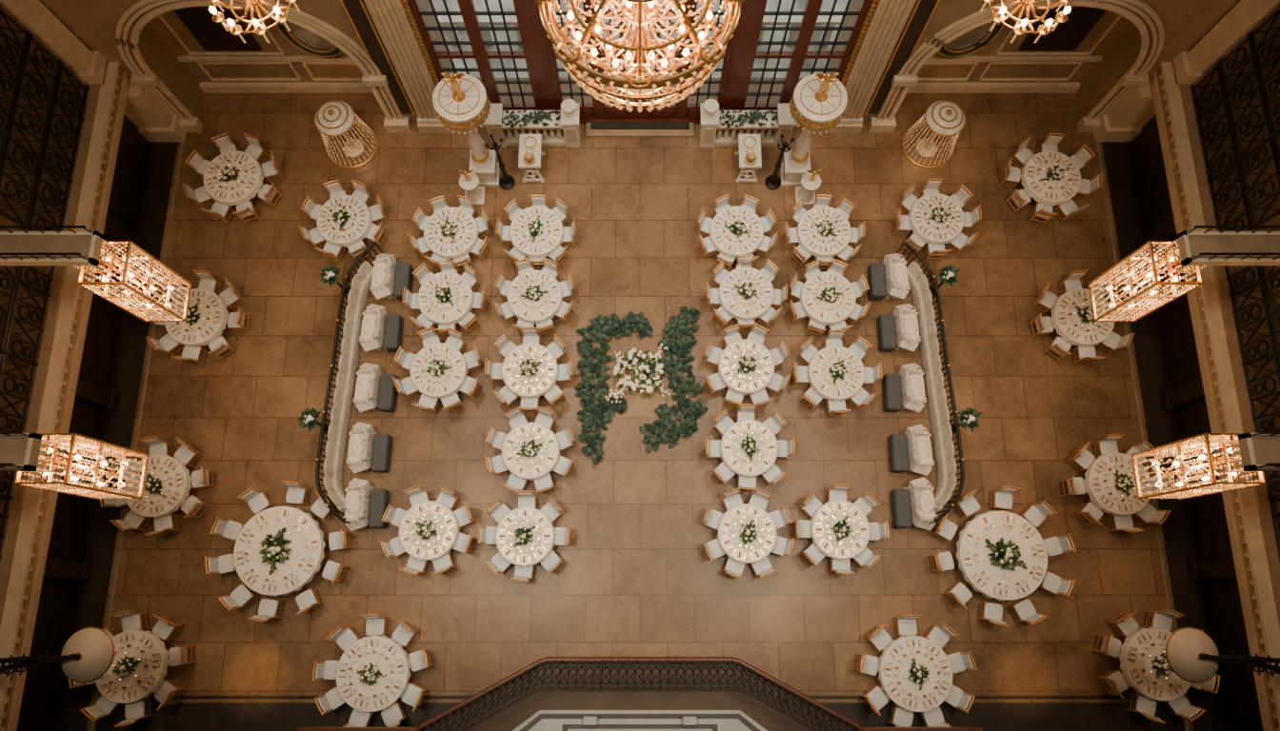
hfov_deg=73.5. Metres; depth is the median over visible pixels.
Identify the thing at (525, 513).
place settings
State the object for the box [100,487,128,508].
dining chair
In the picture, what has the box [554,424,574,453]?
dining chair
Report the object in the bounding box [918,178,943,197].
dining chair
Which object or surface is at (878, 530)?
dining chair
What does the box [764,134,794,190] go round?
candelabra
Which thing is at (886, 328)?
ottoman
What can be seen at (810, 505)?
dining chair
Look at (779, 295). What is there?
dining chair
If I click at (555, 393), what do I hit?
dining chair
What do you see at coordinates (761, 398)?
dining chair
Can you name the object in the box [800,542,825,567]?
dining chair
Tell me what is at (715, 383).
dining chair
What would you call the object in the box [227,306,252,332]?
dining chair
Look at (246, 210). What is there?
dining chair
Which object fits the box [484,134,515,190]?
bronze torchere
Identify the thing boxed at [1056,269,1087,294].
dining chair
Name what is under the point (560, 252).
dining chair
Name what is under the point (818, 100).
lamp
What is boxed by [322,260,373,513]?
banquette
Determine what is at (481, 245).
dining chair
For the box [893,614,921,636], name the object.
dining chair
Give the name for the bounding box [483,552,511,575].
dining chair
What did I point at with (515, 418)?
dining chair
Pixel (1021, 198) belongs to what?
dining chair
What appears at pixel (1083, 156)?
dining chair
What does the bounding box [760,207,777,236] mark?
dining chair
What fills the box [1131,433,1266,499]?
lantern
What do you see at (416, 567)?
dining chair
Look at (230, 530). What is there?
dining chair
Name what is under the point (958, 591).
dining chair
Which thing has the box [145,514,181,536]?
dining chair
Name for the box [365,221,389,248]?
dining chair
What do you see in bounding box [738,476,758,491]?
dining chair
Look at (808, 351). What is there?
dining chair
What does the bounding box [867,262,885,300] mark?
ottoman
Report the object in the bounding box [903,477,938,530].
lounge chair
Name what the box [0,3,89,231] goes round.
iron grille
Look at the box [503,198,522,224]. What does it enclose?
dining chair
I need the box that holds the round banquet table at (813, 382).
[806,345,864,401]
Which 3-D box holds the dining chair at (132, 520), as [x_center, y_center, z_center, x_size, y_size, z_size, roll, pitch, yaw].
[-12.557,3.821,21.260,0.442,0.953,0.506,32,77,8]
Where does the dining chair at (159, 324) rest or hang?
on the floor at (636, 576)
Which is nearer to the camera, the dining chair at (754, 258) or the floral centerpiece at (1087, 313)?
the floral centerpiece at (1087, 313)
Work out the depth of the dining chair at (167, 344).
22.39 m
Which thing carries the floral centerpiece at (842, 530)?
on the round banquet table at (816, 540)
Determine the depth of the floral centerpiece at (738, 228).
22.79 m
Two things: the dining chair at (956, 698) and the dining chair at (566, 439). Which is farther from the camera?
the dining chair at (566, 439)
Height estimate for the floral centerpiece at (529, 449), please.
0.320 m
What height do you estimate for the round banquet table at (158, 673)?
0.750 m
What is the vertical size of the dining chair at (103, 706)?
0.953 m
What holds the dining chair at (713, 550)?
on the floor at (636, 576)
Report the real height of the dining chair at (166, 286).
0.953 m
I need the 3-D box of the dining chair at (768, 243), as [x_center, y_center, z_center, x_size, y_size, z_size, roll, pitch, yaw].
[3.369,-3.297,23.167,0.506,0.953,0.442,19,76,5]
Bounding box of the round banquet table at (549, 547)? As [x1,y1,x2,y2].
[495,506,555,567]
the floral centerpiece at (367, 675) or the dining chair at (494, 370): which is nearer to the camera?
the floral centerpiece at (367, 675)
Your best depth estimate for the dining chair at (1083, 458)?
21.61 m
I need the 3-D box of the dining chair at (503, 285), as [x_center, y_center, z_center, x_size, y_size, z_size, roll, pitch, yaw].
[-3.517,-2.049,22.833,0.506,0.953,0.442,23,76,6]
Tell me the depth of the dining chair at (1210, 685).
20.02 m
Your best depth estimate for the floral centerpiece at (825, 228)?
22.80 m
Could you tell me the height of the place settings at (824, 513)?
0.180 m
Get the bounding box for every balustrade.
[482,99,580,147]
[699,99,797,147]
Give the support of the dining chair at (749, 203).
on the floor at (636, 576)
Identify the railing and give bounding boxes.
[0,471,15,558]
[315,240,383,523]
[416,657,864,730]
[896,240,964,523]
[1263,471,1279,558]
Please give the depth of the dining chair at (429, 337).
22.38 m
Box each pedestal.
[459,169,485,205]
[794,169,820,205]
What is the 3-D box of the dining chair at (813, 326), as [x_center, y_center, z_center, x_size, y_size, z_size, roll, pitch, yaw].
[4.665,-1.064,22.569,0.442,0.953,0.506,18,76,5]
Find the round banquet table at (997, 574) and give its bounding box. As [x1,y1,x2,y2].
[956,511,1047,601]
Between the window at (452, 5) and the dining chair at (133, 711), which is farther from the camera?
the window at (452, 5)
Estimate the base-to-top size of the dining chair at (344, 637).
0.953 m
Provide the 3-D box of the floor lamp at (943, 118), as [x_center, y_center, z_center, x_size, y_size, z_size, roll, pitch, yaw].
[8.150,-6.443,23.478,1.432,1.980,1.432,-22,76,-6]
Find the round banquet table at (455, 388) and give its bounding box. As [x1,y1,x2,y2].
[410,342,467,399]
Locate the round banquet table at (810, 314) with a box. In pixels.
[799,271,856,325]
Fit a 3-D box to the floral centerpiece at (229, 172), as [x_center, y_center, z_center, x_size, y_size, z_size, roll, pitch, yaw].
[-11.153,-5.196,23.221,0.648,0.328,0.629,17,76,4]
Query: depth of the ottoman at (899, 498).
21.35 m
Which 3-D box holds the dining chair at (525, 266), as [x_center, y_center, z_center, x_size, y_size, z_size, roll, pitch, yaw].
[-3.030,-2.466,22.944,0.442,0.953,0.506,-19,76,-5]
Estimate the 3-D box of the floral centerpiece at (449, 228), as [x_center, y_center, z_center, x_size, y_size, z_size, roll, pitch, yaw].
[-5.099,-3.657,22.809,0.629,0.328,0.648,26,77,7]
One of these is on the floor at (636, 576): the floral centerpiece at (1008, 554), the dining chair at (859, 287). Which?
the dining chair at (859, 287)
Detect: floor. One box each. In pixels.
[86,78,1193,730]
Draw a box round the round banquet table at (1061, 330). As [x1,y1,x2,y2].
[1050,288,1114,347]
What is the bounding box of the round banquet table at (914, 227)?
[908,193,964,245]
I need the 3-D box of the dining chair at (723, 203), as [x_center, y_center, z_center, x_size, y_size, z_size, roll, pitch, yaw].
[2.300,-4.226,23.416,0.442,0.953,0.506,-25,76,-6]
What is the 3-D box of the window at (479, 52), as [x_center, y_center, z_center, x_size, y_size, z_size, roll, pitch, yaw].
[-4.025,-8.091,20.803,2.550,8.000,0.240,0,75,0]
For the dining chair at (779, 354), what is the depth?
22.28 m
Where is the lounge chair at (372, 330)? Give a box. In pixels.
[359,303,387,352]
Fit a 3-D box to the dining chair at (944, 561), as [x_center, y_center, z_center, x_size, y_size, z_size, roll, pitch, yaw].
[7.414,4.807,20.995,0.506,0.953,0.442,-9,75,-2]
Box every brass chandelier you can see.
[207,0,299,42]
[980,0,1072,42]
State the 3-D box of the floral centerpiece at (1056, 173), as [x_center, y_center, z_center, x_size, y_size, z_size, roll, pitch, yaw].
[11.278,-5.243,23.238,0.650,0.320,0.618,15,76,4]
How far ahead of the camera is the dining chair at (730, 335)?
22.41 m
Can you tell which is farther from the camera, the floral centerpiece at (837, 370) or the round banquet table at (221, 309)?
the round banquet table at (221, 309)
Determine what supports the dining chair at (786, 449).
on the floor at (636, 576)
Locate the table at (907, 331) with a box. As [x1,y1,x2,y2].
[892,303,920,351]
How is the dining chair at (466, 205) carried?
on the floor at (636, 576)
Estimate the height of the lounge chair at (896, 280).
0.974 m
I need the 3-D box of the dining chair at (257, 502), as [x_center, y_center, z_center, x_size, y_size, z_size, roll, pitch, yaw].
[-9.540,3.394,21.374,0.442,0.953,0.506,-35,78,-9]
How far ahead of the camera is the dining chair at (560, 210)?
23.32 m
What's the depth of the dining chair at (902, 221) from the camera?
23.28 m
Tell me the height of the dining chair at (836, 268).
0.953 m
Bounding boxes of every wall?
[0,6,149,730]
[39,0,1240,123]
[1130,6,1279,730]
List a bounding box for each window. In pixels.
[407,0,541,123]
[432,0,847,78]
[738,0,872,123]
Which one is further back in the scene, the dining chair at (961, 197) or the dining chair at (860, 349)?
the dining chair at (961, 197)
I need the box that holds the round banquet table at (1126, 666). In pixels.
[1119,626,1192,701]
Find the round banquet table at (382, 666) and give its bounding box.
[336,635,410,712]
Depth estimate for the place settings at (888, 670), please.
20.03 m
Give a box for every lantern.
[13,433,148,499]
[74,240,191,321]
[1088,240,1205,321]
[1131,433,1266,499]
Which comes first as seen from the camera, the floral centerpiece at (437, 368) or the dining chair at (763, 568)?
the dining chair at (763, 568)
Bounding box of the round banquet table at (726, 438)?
[720,420,778,478]
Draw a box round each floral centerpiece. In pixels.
[111,652,141,680]
[143,472,167,498]
[182,302,205,328]
[218,164,242,186]
[255,527,297,575]
[331,205,354,230]
[356,660,386,689]
[413,517,439,544]
[423,358,451,381]
[433,284,457,307]
[439,219,462,242]
[510,521,537,549]
[517,357,542,380]
[517,438,543,462]
[520,283,547,306]
[523,217,548,240]
[724,218,750,240]
[733,353,758,378]
[734,280,759,303]
[734,520,759,547]
[736,434,760,461]
[813,218,837,239]
[816,285,842,308]
[825,359,850,383]
[828,516,855,543]
[903,658,931,691]
[926,205,951,227]
[983,536,1027,577]
[1041,164,1066,186]
[1072,303,1097,326]
[1108,469,1135,497]
[1147,649,1173,679]
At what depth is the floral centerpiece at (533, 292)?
22.33 m
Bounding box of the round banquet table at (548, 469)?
[501,422,559,480]
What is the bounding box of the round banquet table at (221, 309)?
[164,288,228,347]
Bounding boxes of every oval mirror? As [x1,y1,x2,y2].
[273,20,342,57]
[937,20,1006,57]
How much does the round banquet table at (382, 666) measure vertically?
0.750 m
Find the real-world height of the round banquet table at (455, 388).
0.750 m
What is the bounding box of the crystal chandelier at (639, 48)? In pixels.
[534,0,745,112]
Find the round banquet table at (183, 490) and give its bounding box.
[123,455,191,519]
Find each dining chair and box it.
[68,679,95,689]
[80,695,122,721]
[90,626,118,638]
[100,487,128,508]
[106,453,139,477]
[109,509,151,531]
[109,609,151,632]
[114,698,154,727]
[139,436,175,456]
[142,306,165,328]
[145,333,184,357]
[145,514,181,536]
[151,614,185,640]
[153,679,187,710]
[156,279,185,299]
[168,645,197,667]
[171,345,208,366]
[173,438,204,467]
[180,495,212,519]
[181,182,215,208]
[184,149,210,178]
[191,465,218,489]
[192,269,223,296]
[200,200,236,225]
[204,553,236,575]
[207,335,237,360]
[209,517,244,540]
[210,132,239,154]
[217,583,260,611]
[219,278,247,311]
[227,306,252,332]
[231,200,260,225]
[237,486,276,515]
[243,133,269,167]
[247,599,285,621]
[257,181,284,209]
[261,151,285,183]
[281,480,311,505]
[295,588,323,616]
[299,224,326,248]
[300,195,321,223]
[310,491,335,519]
[311,660,339,681]
[313,686,345,716]
[314,241,347,263]
[321,560,349,583]
[322,179,347,199]
[325,625,361,651]
[328,528,353,551]
[342,708,374,727]
[347,240,371,263]
[350,179,374,207]
[360,614,388,636]
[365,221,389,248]
[368,195,390,225]
[380,504,406,527]
[380,536,406,558]
[380,701,408,727]
[391,620,419,647]
[392,376,419,399]
[393,345,416,371]
[399,556,428,576]
[400,681,428,712]
[401,287,420,313]
[402,485,430,506]
[408,234,433,259]
[408,313,437,331]
[408,648,433,672]
[411,206,429,234]
[411,393,440,414]
[412,262,433,284]
[417,326,440,347]
[423,253,452,268]
[428,195,448,213]
[432,552,456,575]
[434,322,458,338]
[436,485,459,511]
[437,260,459,274]
[440,392,463,414]
[444,327,466,352]
[451,532,475,554]
[452,253,473,273]
[452,502,476,528]
[457,195,477,218]
[458,311,479,334]
[459,376,481,399]
[460,262,479,291]
[461,343,483,374]
[469,236,490,261]
[470,287,488,313]
[474,207,491,238]
[477,525,497,544]
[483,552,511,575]
[484,358,503,382]
[484,426,507,450]
[484,455,509,476]
[484,498,511,523]
[491,385,520,408]
[493,272,511,299]
[493,300,516,324]
[493,333,516,358]
[495,218,512,246]
[501,473,527,492]
[502,246,527,263]
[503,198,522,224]
[503,406,527,429]
[510,564,533,582]
[512,319,535,334]
[514,257,534,274]
[515,490,536,508]
[517,398,539,414]
[520,326,540,344]
[526,257,546,268]
[529,194,547,207]
[533,473,554,494]
[534,405,555,429]
[536,319,555,337]
[539,549,562,574]
[540,497,561,522]
[541,257,559,279]
[542,384,564,408]
[546,245,567,268]
[546,334,566,361]
[551,197,568,224]
[552,456,573,478]
[553,300,573,323]
[553,526,570,545]
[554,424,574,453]
[556,359,573,384]
[559,273,574,300]
[560,219,575,247]
[697,208,713,237]
[699,233,718,259]
[702,505,723,530]
[703,539,725,560]
[704,340,723,367]
[704,372,726,395]
[705,437,721,459]
[706,282,720,308]
[712,260,728,287]
[712,305,734,329]
[712,461,736,485]
[713,193,730,216]
[713,408,734,436]
[716,252,735,271]
[721,487,743,511]
[722,323,741,347]
[723,389,743,410]
[723,558,744,579]
[734,254,759,268]
[735,255,754,268]
[736,403,757,421]
[737,320,758,330]
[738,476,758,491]
[740,193,759,213]
[746,322,769,344]
[747,388,774,409]
[748,488,772,510]
[750,557,777,579]
[752,232,778,258]
[754,306,782,328]
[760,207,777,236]
[760,259,779,282]
[760,463,787,486]
[762,410,787,435]
[764,373,790,396]
[768,340,790,367]
[768,506,792,529]
[770,536,794,557]
[771,283,787,308]
[776,437,795,459]
[781,221,799,249]
[786,299,807,324]
[787,273,803,301]
[788,197,807,227]
[789,244,812,268]
[791,361,809,386]
[792,519,811,539]
[797,336,819,366]
[799,386,822,411]
[799,491,822,519]
[800,259,820,282]
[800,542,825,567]
[804,319,826,339]
[812,194,832,208]
[813,257,837,268]
[822,330,845,348]
[824,399,851,417]
[826,320,853,333]
[826,483,851,501]
[827,259,848,276]
[829,558,855,575]
[832,244,861,265]
[836,197,856,219]
[846,301,870,325]
[847,386,877,410]
[848,220,865,248]
[848,335,872,359]
[850,274,869,300]
[851,546,881,568]
[853,492,879,516]
[854,653,879,676]
[860,684,889,717]
[861,361,882,386]
[863,624,892,652]
[868,520,889,540]
[887,704,914,727]
[891,207,912,237]
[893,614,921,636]
[896,183,918,215]
[900,234,925,258]
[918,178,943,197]
[920,706,952,727]
[922,242,952,261]
[923,622,959,649]
[927,551,954,572]
[929,514,958,541]
[942,581,972,609]
[944,232,978,256]
[944,684,975,713]
[946,651,977,674]
[950,183,973,208]
[954,489,980,518]
[961,204,981,233]
[977,602,1009,626]
[988,485,1020,510]
[998,157,1020,189]
[1003,188,1031,214]
[1006,598,1047,625]
[1007,136,1034,168]
[1020,500,1058,528]
[1026,312,1053,338]
[1027,202,1058,226]
[1029,281,1057,314]
[1035,132,1065,152]
[1038,571,1075,597]
[1041,336,1072,361]
[1042,534,1076,557]
[1052,199,1089,223]
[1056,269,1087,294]
[1058,476,1085,497]
[1063,441,1095,472]
[1069,143,1096,169]
[1069,345,1106,365]
[1071,500,1103,526]
[1075,172,1102,200]
[1084,278,1115,297]
[1090,434,1125,459]
[1090,634,1121,659]
[1094,331,1134,355]
[1095,670,1129,699]
[1103,515,1144,532]
[1105,610,1139,638]
[1113,301,1136,324]
[1122,440,1157,461]
[1125,693,1165,723]
[1131,502,1171,525]
[1141,608,1184,632]
[1149,475,1176,494]
[1161,695,1205,721]
[1189,675,1220,694]
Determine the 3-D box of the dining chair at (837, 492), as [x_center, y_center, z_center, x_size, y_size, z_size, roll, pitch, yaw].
[4.947,3.263,21.409,0.442,0.953,0.506,5,75,1]
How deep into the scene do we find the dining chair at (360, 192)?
23.47 m
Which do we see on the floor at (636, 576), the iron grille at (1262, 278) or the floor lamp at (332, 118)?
the floor lamp at (332, 118)
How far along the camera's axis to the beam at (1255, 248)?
15.60 m
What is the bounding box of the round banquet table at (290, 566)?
[233,505,325,597]
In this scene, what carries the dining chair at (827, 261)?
on the floor at (636, 576)
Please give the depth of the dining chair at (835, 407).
21.97 m
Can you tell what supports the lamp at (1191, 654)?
attached to the wall at (1228, 629)
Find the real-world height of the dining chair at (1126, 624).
0.953 m
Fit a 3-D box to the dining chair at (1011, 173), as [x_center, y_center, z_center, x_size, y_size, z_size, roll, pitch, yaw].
[10.271,-5.303,23.704,0.506,0.953,0.442,10,75,3]
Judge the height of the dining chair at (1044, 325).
0.953 m
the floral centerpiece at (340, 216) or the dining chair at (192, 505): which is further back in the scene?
the floral centerpiece at (340, 216)
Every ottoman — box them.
[368,488,389,528]
[370,434,392,473]
[377,373,399,412]
[383,314,402,352]
[393,262,413,300]
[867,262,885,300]
[876,314,896,352]
[881,373,901,412]
[887,434,908,473]
[890,489,911,528]
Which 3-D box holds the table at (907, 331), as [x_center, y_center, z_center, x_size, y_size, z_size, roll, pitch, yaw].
[7.050,-1.019,22.524,0.677,0.974,1.322,-1,75,0]
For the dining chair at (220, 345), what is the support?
on the floor at (636, 576)
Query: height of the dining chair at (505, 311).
0.953 m
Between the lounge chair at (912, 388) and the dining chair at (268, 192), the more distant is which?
the dining chair at (268, 192)
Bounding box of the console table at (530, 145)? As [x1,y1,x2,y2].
[518,134,545,182]
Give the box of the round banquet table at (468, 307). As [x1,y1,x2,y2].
[418,271,474,325]
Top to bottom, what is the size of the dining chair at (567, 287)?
0.953 m
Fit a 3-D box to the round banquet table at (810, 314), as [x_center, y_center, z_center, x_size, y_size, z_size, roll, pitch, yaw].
[4.950,-1.705,22.845,1.463,0.750,1.468,10,75,3]
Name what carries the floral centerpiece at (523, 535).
on the round banquet table at (549, 547)
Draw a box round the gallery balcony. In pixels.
[297,662,982,730]
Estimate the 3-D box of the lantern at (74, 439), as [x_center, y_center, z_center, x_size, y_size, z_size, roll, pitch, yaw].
[-10.200,1.834,15.577,0.912,3.002,0.912,0,75,0]
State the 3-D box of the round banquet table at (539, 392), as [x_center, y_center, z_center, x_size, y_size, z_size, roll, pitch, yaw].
[-2.830,0.197,22.335,1.468,0.750,1.463,-4,75,-1]
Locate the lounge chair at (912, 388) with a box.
[898,362,926,412]
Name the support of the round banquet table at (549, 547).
on the floor at (636, 576)
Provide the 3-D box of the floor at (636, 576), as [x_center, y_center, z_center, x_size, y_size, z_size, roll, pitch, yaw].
[0.000,0.758,22.728,28.600,0.300,18.900,0,75,0]
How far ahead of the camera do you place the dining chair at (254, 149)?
23.83 m
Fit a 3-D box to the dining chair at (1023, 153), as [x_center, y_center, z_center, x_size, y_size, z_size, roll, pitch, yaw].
[10.680,-5.873,23.857,0.442,0.953,0.506,-38,78,-9]
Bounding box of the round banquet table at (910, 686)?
[877,635,952,712]
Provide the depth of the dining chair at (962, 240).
23.14 m
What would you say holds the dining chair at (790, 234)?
on the floor at (636, 576)
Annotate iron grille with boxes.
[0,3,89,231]
[0,229,54,433]
[1190,3,1279,231]
[1224,229,1279,433]
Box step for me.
[585,120,694,138]
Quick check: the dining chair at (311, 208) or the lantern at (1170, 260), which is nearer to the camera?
the lantern at (1170, 260)
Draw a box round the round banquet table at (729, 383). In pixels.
[717,339,774,395]
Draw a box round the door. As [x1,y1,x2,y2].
[543,0,736,123]
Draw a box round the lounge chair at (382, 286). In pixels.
[369,253,397,299]
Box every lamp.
[0,626,115,683]
[314,100,377,168]
[432,72,499,186]
[780,72,847,186]
[902,100,965,168]
[1164,626,1279,683]
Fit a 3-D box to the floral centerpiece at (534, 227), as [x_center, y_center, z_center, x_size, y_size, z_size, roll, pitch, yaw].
[-2.764,-3.647,22.812,0.650,0.316,0.621,-37,78,-9]
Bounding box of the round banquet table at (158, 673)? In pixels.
[95,629,168,703]
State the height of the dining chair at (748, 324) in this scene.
0.953 m
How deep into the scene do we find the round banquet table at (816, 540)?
20.93 m
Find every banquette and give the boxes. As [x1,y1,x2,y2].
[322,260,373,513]
[906,260,957,513]
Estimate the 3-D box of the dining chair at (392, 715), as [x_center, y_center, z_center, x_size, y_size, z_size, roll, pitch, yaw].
[-5.793,8.237,20.076,0.442,0.953,0.506,-27,77,-7]
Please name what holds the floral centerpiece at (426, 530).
on the round banquet table at (446, 550)
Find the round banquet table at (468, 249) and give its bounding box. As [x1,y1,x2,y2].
[423,207,479,259]
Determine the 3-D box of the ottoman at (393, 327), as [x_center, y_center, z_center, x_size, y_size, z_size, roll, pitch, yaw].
[-6.530,-0.852,22.746,0.360,0.500,0.940,0,75,0]
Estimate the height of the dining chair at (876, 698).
0.953 m
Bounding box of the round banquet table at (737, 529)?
[717,503,776,564]
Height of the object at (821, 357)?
0.180 m
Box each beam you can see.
[0,225,103,265]
[0,431,42,471]
[1176,225,1279,265]
[1237,431,1279,471]
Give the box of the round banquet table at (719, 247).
[709,206,763,258]
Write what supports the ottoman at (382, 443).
on the floor at (636, 576)
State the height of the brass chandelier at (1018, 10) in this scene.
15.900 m
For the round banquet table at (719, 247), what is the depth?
22.95 m
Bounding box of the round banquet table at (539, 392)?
[501,342,559,399]
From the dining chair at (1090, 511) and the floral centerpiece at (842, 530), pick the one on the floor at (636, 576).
the dining chair at (1090, 511)
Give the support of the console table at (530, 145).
on the floor at (636, 576)
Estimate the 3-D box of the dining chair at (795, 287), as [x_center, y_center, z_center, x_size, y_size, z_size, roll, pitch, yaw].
[4.213,-2.029,22.827,0.506,0.953,0.442,25,76,6]
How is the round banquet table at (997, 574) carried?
on the floor at (636, 576)
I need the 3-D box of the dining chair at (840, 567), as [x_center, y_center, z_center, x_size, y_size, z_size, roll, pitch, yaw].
[4.923,4.875,20.977,0.442,0.953,0.506,2,75,1]
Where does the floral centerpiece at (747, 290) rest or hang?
on the round banquet table at (738, 315)
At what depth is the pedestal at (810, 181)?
23.17 m
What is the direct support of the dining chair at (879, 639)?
on the floor at (636, 576)
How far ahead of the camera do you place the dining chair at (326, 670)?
20.28 m
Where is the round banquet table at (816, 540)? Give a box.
[809,500,870,560]
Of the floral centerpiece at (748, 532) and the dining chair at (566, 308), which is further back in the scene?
the dining chair at (566, 308)
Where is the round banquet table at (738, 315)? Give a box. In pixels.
[718,267,773,320]
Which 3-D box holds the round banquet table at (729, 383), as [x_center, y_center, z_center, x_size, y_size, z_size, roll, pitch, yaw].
[2.740,0.101,22.361,1.463,0.750,1.468,24,76,6]
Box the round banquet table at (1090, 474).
[1083,453,1152,517]
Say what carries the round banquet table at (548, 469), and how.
on the floor at (636, 576)
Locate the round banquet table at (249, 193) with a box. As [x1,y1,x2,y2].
[203,150,263,206]
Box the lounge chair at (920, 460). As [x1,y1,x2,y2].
[904,424,934,476]
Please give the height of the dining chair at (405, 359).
0.953 m
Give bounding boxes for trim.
[0,0,186,730]
[115,0,1164,133]
[1093,0,1279,730]
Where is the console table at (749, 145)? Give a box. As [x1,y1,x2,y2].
[734,134,761,182]
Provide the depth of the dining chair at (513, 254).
23.04 m
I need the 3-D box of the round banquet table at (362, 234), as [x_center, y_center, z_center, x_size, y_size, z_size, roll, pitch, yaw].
[-7.990,-3.850,23.419,1.468,0.750,1.463,-41,79,-10]
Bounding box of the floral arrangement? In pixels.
[574,306,707,466]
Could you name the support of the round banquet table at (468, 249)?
on the floor at (636, 576)
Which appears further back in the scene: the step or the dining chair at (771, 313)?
the step
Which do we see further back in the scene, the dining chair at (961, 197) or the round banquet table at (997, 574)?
the dining chair at (961, 197)
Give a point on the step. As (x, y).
(594, 129)
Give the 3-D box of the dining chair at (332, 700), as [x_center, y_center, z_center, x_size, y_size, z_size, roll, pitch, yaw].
[-7.208,7.855,20.179,0.506,0.953,0.442,-31,77,-8]
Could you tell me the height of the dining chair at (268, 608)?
0.953 m
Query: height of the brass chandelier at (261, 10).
15.900 m
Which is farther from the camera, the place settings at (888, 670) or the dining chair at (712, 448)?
the dining chair at (712, 448)
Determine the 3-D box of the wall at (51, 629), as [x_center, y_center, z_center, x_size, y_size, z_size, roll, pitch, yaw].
[-14.150,-2.612,10.535,0.300,25.000,18.500,0,75,0]
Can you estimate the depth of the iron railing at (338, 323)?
21.71 m
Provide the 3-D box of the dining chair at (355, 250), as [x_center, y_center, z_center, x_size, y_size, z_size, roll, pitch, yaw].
[-7.614,-3.140,23.125,0.442,0.953,0.506,-29,77,-7]
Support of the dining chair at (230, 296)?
on the floor at (636, 576)
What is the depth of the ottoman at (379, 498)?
21.34 m
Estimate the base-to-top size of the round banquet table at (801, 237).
0.750 m
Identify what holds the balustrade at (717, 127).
on the floor at (636, 576)
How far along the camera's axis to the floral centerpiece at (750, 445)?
21.27 m
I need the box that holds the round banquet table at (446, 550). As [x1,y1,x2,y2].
[399,500,459,560]
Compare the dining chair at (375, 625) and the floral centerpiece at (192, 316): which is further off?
the floral centerpiece at (192, 316)
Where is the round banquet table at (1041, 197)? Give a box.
[1020,150,1080,205]
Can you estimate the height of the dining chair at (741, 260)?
0.953 m
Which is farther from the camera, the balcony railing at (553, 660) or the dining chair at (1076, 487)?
the dining chair at (1076, 487)
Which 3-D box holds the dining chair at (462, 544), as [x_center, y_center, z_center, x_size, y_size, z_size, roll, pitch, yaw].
[-4.363,4.374,21.112,0.506,0.953,0.442,18,76,5]
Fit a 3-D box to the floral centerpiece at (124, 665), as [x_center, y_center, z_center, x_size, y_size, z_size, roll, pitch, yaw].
[-12.012,7.049,19.947,0.650,0.316,0.620,21,76,5]
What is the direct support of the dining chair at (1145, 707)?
on the floor at (636, 576)
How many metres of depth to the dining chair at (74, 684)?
19.98 m
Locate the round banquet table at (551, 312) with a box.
[507,270,562,323]
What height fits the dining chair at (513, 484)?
0.953 m
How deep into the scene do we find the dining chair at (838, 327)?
22.52 m
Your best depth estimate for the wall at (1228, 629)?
20.51 m
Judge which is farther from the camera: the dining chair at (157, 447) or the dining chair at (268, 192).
the dining chair at (268, 192)
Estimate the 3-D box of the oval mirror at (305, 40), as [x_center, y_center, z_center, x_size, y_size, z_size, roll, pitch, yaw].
[-8.450,-8.673,21.994,1.709,2.385,0.200,0,75,0]
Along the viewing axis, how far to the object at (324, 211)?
23.01 m
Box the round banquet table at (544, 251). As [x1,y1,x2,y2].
[509,206,563,259]
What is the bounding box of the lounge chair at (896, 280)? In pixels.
[882,253,910,299]
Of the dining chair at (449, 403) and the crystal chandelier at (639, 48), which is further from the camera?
the dining chair at (449, 403)
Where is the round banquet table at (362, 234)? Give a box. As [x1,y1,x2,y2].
[316,195,372,247]
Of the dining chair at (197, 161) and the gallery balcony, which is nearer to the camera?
the gallery balcony
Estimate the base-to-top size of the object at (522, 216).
0.180 m
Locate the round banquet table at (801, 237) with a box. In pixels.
[796,206,851,259]
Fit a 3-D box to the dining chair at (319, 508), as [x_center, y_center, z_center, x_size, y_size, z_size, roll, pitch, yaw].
[-7.897,3.503,21.345,0.442,0.953,0.506,36,78,9]

